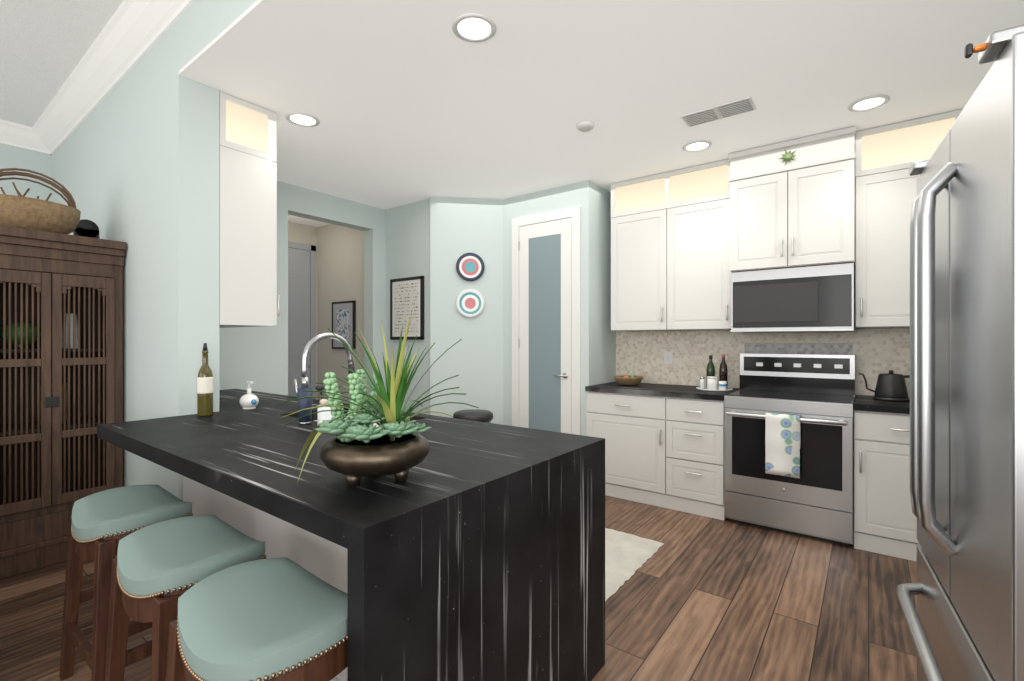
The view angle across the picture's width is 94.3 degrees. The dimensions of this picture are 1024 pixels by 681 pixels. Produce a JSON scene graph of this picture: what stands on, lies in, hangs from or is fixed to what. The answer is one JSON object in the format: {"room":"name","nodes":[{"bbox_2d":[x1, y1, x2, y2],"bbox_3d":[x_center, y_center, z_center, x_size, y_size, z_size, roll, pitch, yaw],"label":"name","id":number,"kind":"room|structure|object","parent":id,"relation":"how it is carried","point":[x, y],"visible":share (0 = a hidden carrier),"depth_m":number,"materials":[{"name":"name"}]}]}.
{"room":"kitchen","nodes":[
{"label":"kitchen","id":0,"kind":"room"},
{"bbox_2d":[0,143,47,199],"bbox_3d":[-6.440,-0.305,1.665,0.200,3.250,6.930,0,0,37],"label":"wall","id":1,"kind":"structure","parent":0,"point":[10,156],"depth_m":4.25,"materials":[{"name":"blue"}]},
{"bbox_2d":[0,119,27,148],"bbox_3d":[-6.336,-1.800,1.512,0.150,0.160,6.810,0,0,37],"label":"crown molding","id":2,"kind":"structure","parent":1,"relation":"attached to","point":[13,134],"depth_m":4.14,"materials":[{"name":"white wood"}]},
{"bbox_2d":[0,0,122,126],"bbox_3d":[-2.433,-1.930,-1.325,10.300,0.100,6.960,0,0,37],"label":"ceiling","id":3,"kind":"structure","parent":0,"point":[45,45],"depth_m":3.03,"materials":[{"name":"white paint"}]},
{"bbox_2d":[0,495,916,680],"bbox_3d":[-1.699,1.370,1.901,13.000,0.100,13.000,0,0,37],"label":"floor","id":4,"kind":"structure","parent":0,"point":[694,597],"depth_m":2.31,"materials":[{"name":"brown wood"}]},
{"bbox_2d":[0,225,125,578],"bbox_3d":[-2.897,0.345,2.907,0.525,1.950,0.730,0,0,37],"label":"armoire","id":5,"kind":"object","parent":4,"relation":"on","point":[61,347],"visible":0.9,"depth_m":2.84,"materials":[{"name":"brown wood"}]},
{"bbox_2d":[0,168,80,233],"bbox_3d":[-2.916,-0.830,2.861,0.396,0.397,0.470,0,0,37],"label":"basket","id":6,"kind":"object","parent":5,"relation":"on","point":[24,212],"visible":0.94,"depth_m":2.80,"materials":[{"name":"wicker"}]},
{"bbox_2d":[73,219,98,237],"bbox_3d":[-2.908,-0.728,3.247,0.030,0.194,0.130,0,0,37],"label":"decor","id":7,"kind":"object","parent":5,"relation":"on","point":[86,228],"visible":0.48,"depth_m":3.24,"materials":[{"name":"black ceramic"}]},
{"bbox_2d":[59,485,192,680],"bbox_3d":[-1.478,0.969,1.854,0.484,0.703,0.346,0,0,37],"label":"stool","id":8,"kind":"object","parent":4,"relation":"on","point":[102,523],"visible":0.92,"depth_m":1.75,"materials":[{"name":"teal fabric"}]},
{"bbox_2d":[105,515,266,680],"bbox_3d":[-1.005,0.969,1.492,0.484,0.703,0.346,0,0,37],"label":"stool","id":9,"kind":"object","parent":4,"relation":"on","point":[159,569],"visible":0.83,"depth_m":1.43,"materials":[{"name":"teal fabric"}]},
{"bbox_2d":[166,558,346,680],"bbox_3d":[-0.584,0.969,1.157,0.484,0.703,0.346,0,0,37],"label":"stool","id":10,"kind":"object","parent":4,"relation":"on","point":[276,619],"visible":0.92,"depth_m":1.08,"materials":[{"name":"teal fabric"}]},
{"bbox_2d":[183,449,504,680],"bbox_3d":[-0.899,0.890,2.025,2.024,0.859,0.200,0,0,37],"label":"base cabinet","id":11,"kind":"object","parent":4,"relation":"on","point":[468,550],"depth_m":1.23,"materials":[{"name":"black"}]},
{"bbox_2d":[97,401,344,447],"bbox_3d":[-1.470,0.430,2.604,0.380,0.060,1.160,0,0,37],"label":"countertop","id":12,"kind":"structure","parent":11,"relation":"on","point":[111,432],"depth_m":2.38,"materials":[{"name":"black stone"}]},
{"bbox_2d":[197,343,212,416],"bbox_3d":[-1.631,0.206,2.525,0.074,0.385,0.072,0,0,37],"label":"oil bottle","id":13,"kind":"object","parent":12,"relation":"on","point":[205,392],"visible":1,"depth_m":2.50,"materials":[{"name":"green glass"}]},
{"bbox_2d":[239,381,258,409],"bbox_3d":[-1.532,0.319,2.776,0.131,0.161,0.097,0,0,37],"label":"soap dispenser","id":14,"kind":"object","parent":12,"relation":"on","point":[249,400],"visible":1,"depth_m":2.75,"materials":[{"name":"white ceramic"}]},
{"bbox_2d":[121,413,334,480],"bbox_3d":[-1.171,0.430,2.079,0.730,0.060,0.680,0,0,37],"label":"countertop","id":15,"kind":"structure","parent":11,"relation":"on","point":[188,451],"depth_m":1.86,"materials":[{"name":"black stone"}]},
{"bbox_2d":[294,332,354,424],"bbox_3d":[-0.935,0.179,2.386,0.111,0.439,0.312,0,0,37],"label":"faucet","id":16,"kind":"object","parent":15,"relation":"on","point":[304,403],"visible":0.94,"depth_m":2.27,"materials":[{"name":"silver metal"}]},
{"bbox_2d":[315,384,342,425],"bbox_3d":[-0.826,0.299,2.140,0.141,0.199,0.110,0,0,37],"label":"soap dispenser","id":17,"kind":"object","parent":15,"relation":"on","point":[325,415],"visible":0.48,"depth_m":2.09,"materials":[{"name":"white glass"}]},
{"bbox_2d":[213,389,440,424],"bbox_3d":[-1.522,0.430,2.983,2.377,0.060,0.617,0,0,37],"label":"countertop","id":18,"kind":"structure","parent":11,"relation":"on","point":[228,398],"depth_m":3.11,"materials":[{"name":"black stone"}]},
{"bbox_2d":[282,308,478,486],"bbox_3d":[-0.378,0.152,1.381,0.515,0.494,0.518,0,0,37],"label":"potted plant","id":19,"kind":"object","parent":11,"relation":"on","point":[357,447],"visible":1,"depth_m":1.31,"materials":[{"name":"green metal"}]},
{"bbox_2d":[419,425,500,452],"bbox_3d":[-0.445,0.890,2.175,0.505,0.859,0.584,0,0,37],"label":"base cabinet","id":20,"kind":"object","parent":4,"relation":"on","point":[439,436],"depth_m":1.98,"materials":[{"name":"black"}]},
{"bbox_2d":[453,409,492,422],"bbox_3d":[-0.338,0.968,4.130,0.352,0.705,0.352,0,0,37],"label":"trash can","id":21,"kind":"object","parent":4,"relation":"on","point":[479,415],"visible":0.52,"depth_m":4.03,"materials":[{"name":"black plastic"}]},
{"bbox_2d":[418,433,592,680],"bbox_3d":[-0.098,0.890,1.914,0.610,0.859,0.584,0,0,37],"label":"base cabinet","id":22,"kind":"object","parent":4,"relation":"on","point":[548,484],"depth_m":1.61,"materials":[{"name":"black stone"}]},
{"bbox_2d":[605,528,663,601],"bbox_3d":[0.110,1.308,3.069,1.401,0.023,1.092,0,0,37],"label":"rug","id":23,"kind":"object","parent":4,"relation":"on","point":[627,555],"visible":0.19,"depth_m":2.88,"materials":[{"name":"white fabric"}]},
{"bbox_2d":[586,392,725,520],"bbox_3d":[1.284,0.880,4.059,1.130,0.880,0.620,0,0,37],"label":"base cabinet","id":24,"kind":"object","parent":4,"relation":"on","point":[659,432],"depth_m":3.74,"materials":[{"name":"white wood"}]},
{"bbox_2d":[585,381,739,399],"bbox_3d":[1.280,0.420,4.055,1.132,0.040,0.632,0,0,37],"label":"countertop","id":25,"kind":"structure","parent":24,"relation":"on","point":[682,391],"depth_m":3.88,"materials":[{"name":"black stone"}]},
{"bbox_2d":[614,370,642,385],"bbox_3d":[1.048,0.332,4.277,0.260,0.133,0.260,0,0,37],"label":"woven bowl","id":26,"kind":"object","parent":25,"relation":"on","point":[629,380],"visible":1,"depth_m":4.19,"materials":[{"name":"wicker"}]},
{"bbox_2d":[696,354,732,390],"bbox_3d":[1.638,0.256,3.847,0.280,0.287,0.280,0,0,37],"label":"tray","id":27,"kind":"object","parent":25,"relation":"on","point":[711,381],"visible":1,"depth_m":3.82,"materials":[{"name":"white ceramic"}]},
{"bbox_2d":[724,353,854,545],"bbox_3d":[2.009,0.713,3.442,0.762,1.215,0.683,0,0,37],"label":"range","id":28,"kind":"object","parent":4,"relation":"on","point":[816,393],"visible":0.98,"depth_m":3.29,"materials":[{"name":"silver metal"}]},
{"bbox_2d":[765,413,799,477],"bbox_3d":[1.811,0.696,3.178,0.200,0.408,0.048,0,0,37],"label":"towel","id":29,"kind":"object","parent":28,"relation":"hanging from","point":[782,444],"visible":0.98,"depth_m":3.16,"materials":[{"name":"white fabric"}]},
{"bbox_2d":[854,412,918,561],"bbox_3d":[2.769,0.880,2.944,1.042,0.880,0.620,0,0,37],"label":"base cabinet","id":30,"kind":"object","parent":4,"relation":"on","point":[885,523],"depth_m":2.92,"materials":[{"name":"white wood"}]},
{"bbox_2d":[854,396,909,415],"bbox_3d":[2.765,0.420,2.940,1.042,0.040,0.632,0,0,37],"label":"countertop","id":31,"kind":"structure","parent":30,"relation":"on","point":[861,403],"depth_m":2.97,"materials":[{"name":"black stone"}]},
{"bbox_2d":[858,370,909,401],"bbox_3d":[2.521,0.299,3.184,0.320,0.200,0.190,0,0,37],"label":"kettle","id":32,"kind":"object","parent":31,"relation":"on","point":[891,386],"visible":0.94,"depth_m":3.12,"materials":[{"name":"black metal"}]},
{"bbox_2d":[897,24,1023,680],"bbox_3d":[1.274,0.409,0.892,0.804,1.820,0.776,0,0,32],"label":"refrigerator","id":33,"kind":"object","parent":4,"relation":"on","point":[965,621],"visible":1,"depth_m":0.92,"materials":[{"name":"grey metal"}]},
{"bbox_2d":[48,0,894,499],"bbox_3d":[-0.263,-0.305,1.523,10.250,3.250,0.200,0,0,37],"label":"wall","id":34,"kind":"structure","parent":0,"point":[132,160],"depth_m":4.08,"materials":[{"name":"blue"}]},
{"bbox_2d":[28,0,194,154],"bbox_3d":[-0.288,-1.800,1.323,10.050,0.160,0.150,0,0,37],"label":"crown molding","id":35,"kind":"structure","parent":34,"relation":"attached to","point":[131,34],"depth_m":3.08,"materials":[{"name":"white wood"}]},
{"bbox_2d":[219,92,279,327],"bbox_3d":[-2.050,-0.753,3.218,1.250,1.326,0.359,0,0,37],"label":"upper cabinet","id":36,"kind":"object","parent":34,"relation":"attached to","point":[247,222],"visible":0.6,"depth_m":2.82,"materials":[{"name":"white wood"}]},
{"bbox_2d":[288,241,315,398],"bbox_3d":[-2.717,0.070,5.517,0.087,2.500,0.980,0,0,37],"label":"hall door","id":37,"kind":"structure","parent":34,"relation":"in","point":[301,298],"depth_m":5.76,"materials":[{"name":"grey wood"}]},
{"bbox_2d":[332,300,355,348],"bbox_3d":[-1.987,-0.180,5.598,0.440,0.560,0.028,0,0,37],"label":"framed picture","id":38,"kind":"object","parent":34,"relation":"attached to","point":[343,319],"visible":0.88,"depth_m":5.57,"materials":[{"name":"black"}]},
{"bbox_2d":[390,276,423,339],"bbox_3d":[-1.091,-0.330,4.926,0.500,0.640,0.028,0,0,37],"label":"picture","id":39,"kind":"object","parent":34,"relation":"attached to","point":[406,295],"visible":0.9,"depth_m":4.91,"materials":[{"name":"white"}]},
{"bbox_2d":[456,253,484,316],"bbox_3d":[-0.414,-0.550,4.716,0.284,0.644,0.024,0,0,-8],"label":"plates","id":40,"kind":"object","parent":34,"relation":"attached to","point":[470,267],"visible":1,"depth_m":4.71,"materials":[{"name":"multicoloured ceramic"}]},
{"bbox_2d":[518,218,571,433],"bbox_3d":[0.291,0.101,4.455,0.586,2.423,0.061,0,0,37],"label":"pantry door","id":41,"kind":"structure","parent":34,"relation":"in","point":[545,326],"depth_m":4.46,"materials":[{"name":"white"}]},
{"bbox_2d":[512,206,580,434],"bbox_3d":[0.306,0.060,4.471,0.760,2.520,0.019,0,0,37],"label":"door frame","id":42,"kind":"structure","parent":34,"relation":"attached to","point":[574,213],"depth_m":4.28,"materials":[{"name":"white wood"}]},
{"bbox_2d":[664,351,672,364],"bbox_3d":[1.423,0.160,4.326,0.080,0.120,0.007,0,0,37],"label":"switch plate","id":43,"kind":"object","parent":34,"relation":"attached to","point":[668,357],"depth_m":4.32,"materials":[{"name":"white plastic"}]},
{"bbox_2d":[611,193,730,330],"bbox_3d":[1.407,-0.619,4.136,1.023,1.057,0.350,0,0,37],"label":"upper cabinet","id":44,"kind":"object","parent":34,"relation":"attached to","point":[685,242],"depth_m":3.97,"materials":[{"name":"white wood"}]},
{"bbox_2d":[727,126,858,272],"bbox_3d":[2.095,-0.971,3.556,0.770,0.891,0.450,0,0,37],"label":"upper cabinet","id":45,"kind":"object","parent":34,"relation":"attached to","point":[804,211],"depth_m":3.35,"materials":[{"name":"white wood"}]},
{"bbox_2d":[779,150,795,164],"bbox_3d":[1.964,-1.310,3.392,0.109,0.115,0.011,0,0,37],"label":"ornament","id":46,"kind":"object","parent":45,"relation":"attached to","point":[788,156],"visible":1,"depth_m":3.38,"materials":[{"name":"green plant"}]},
{"bbox_2d":[730,263,854,332],"bbox_3d":[2.092,-0.292,3.553,0.762,0.455,0.434,0,0,37],"label":"microwave","id":47,"kind":"object","parent":45,"relation":"attached to","point":[820,298],"visible":1,"depth_m":3.38,"materials":[{"name":"silver metal"}]},
{"bbox_2d":[854,153,932,327],"bbox_3d":[2.850,-0.619,3.052,1.039,1.057,0.350,0,0,37],"label":"upper cabinet","id":48,"kind":"object","parent":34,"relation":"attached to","point":[887,193],"depth_m":3.13,"materials":[{"name":"white wood"}]},
{"bbox_2d":[179,0,1023,226],"bbox_3d":[-0.370,-1.430,3.754,7.500,0.020,3.640,0,0,37],"label":"ceiling","id":49,"kind":"structure","parent":0,"point":[404,102],"depth_m":2.58,"materials":[{"name":"white paint"}]},
{"bbox_2d":[286,112,319,126],"bbox_3d":[-1.340,-1.414,3.045,0.199,0.008,0.199,0,0,31],"label":"recessed light","id":50,"kind":"object","parent":49,"relation":"in","point":[298,118],"depth_m":3.05,"materials":[{"name":"white plastic"}]},
{"bbox_2d":[452,13,495,41],"bbox_3d":[-0.171,-1.414,2.154,0.199,0.008,0.199,0,0,-2],"label":"recessed light","id":51,"kind":"object","parent":49,"relation":"in","point":[472,27],"depth_m":2.15,"materials":[{"name":"white"}]},
{"bbox_2d":[576,121,594,131],"bbox_3d":[0.484,-1.405,3.126,0.120,0.029,0.120,0,0,37],"label":"smoke detector","id":52,"kind":"object","parent":49,"relation":"attached to","point":[584,126],"visible":1,"depth_m":3.10,"materials":[{"name":"white plastic"}]},
{"bbox_2d":[683,140,711,151],"bbox_3d":[1.350,-1.414,3.463,0.199,0.008,0.199,0,0,31],"label":"recessed light","id":53,"kind":"object","parent":49,"relation":"in","point":[695,146],"depth_m":3.46,"materials":[{"name":"white"}]},
{"bbox_2d":[681,97,755,126],"bbox_3d":[1.280,-1.413,2.953,0.400,0.011,0.180,0,0,37],"label":"ceiling vent","id":54,"kind":"object","parent":49,"relation":"in","point":[732,108],"visible":1,"depth_m":2.93,"materials":[{"name":"white metal"}]},
{"bbox_2d":[848,95,889,111],"bbox_3d":[2.131,-1.414,2.839,0.199,0.008,0.199,0,0,31],"label":"recessed light","id":55,"kind":"object","parent":49,"relation":"in","point":[871,102],"depth_m":2.84,"materials":[{"name":"white plastic"}]}
]}

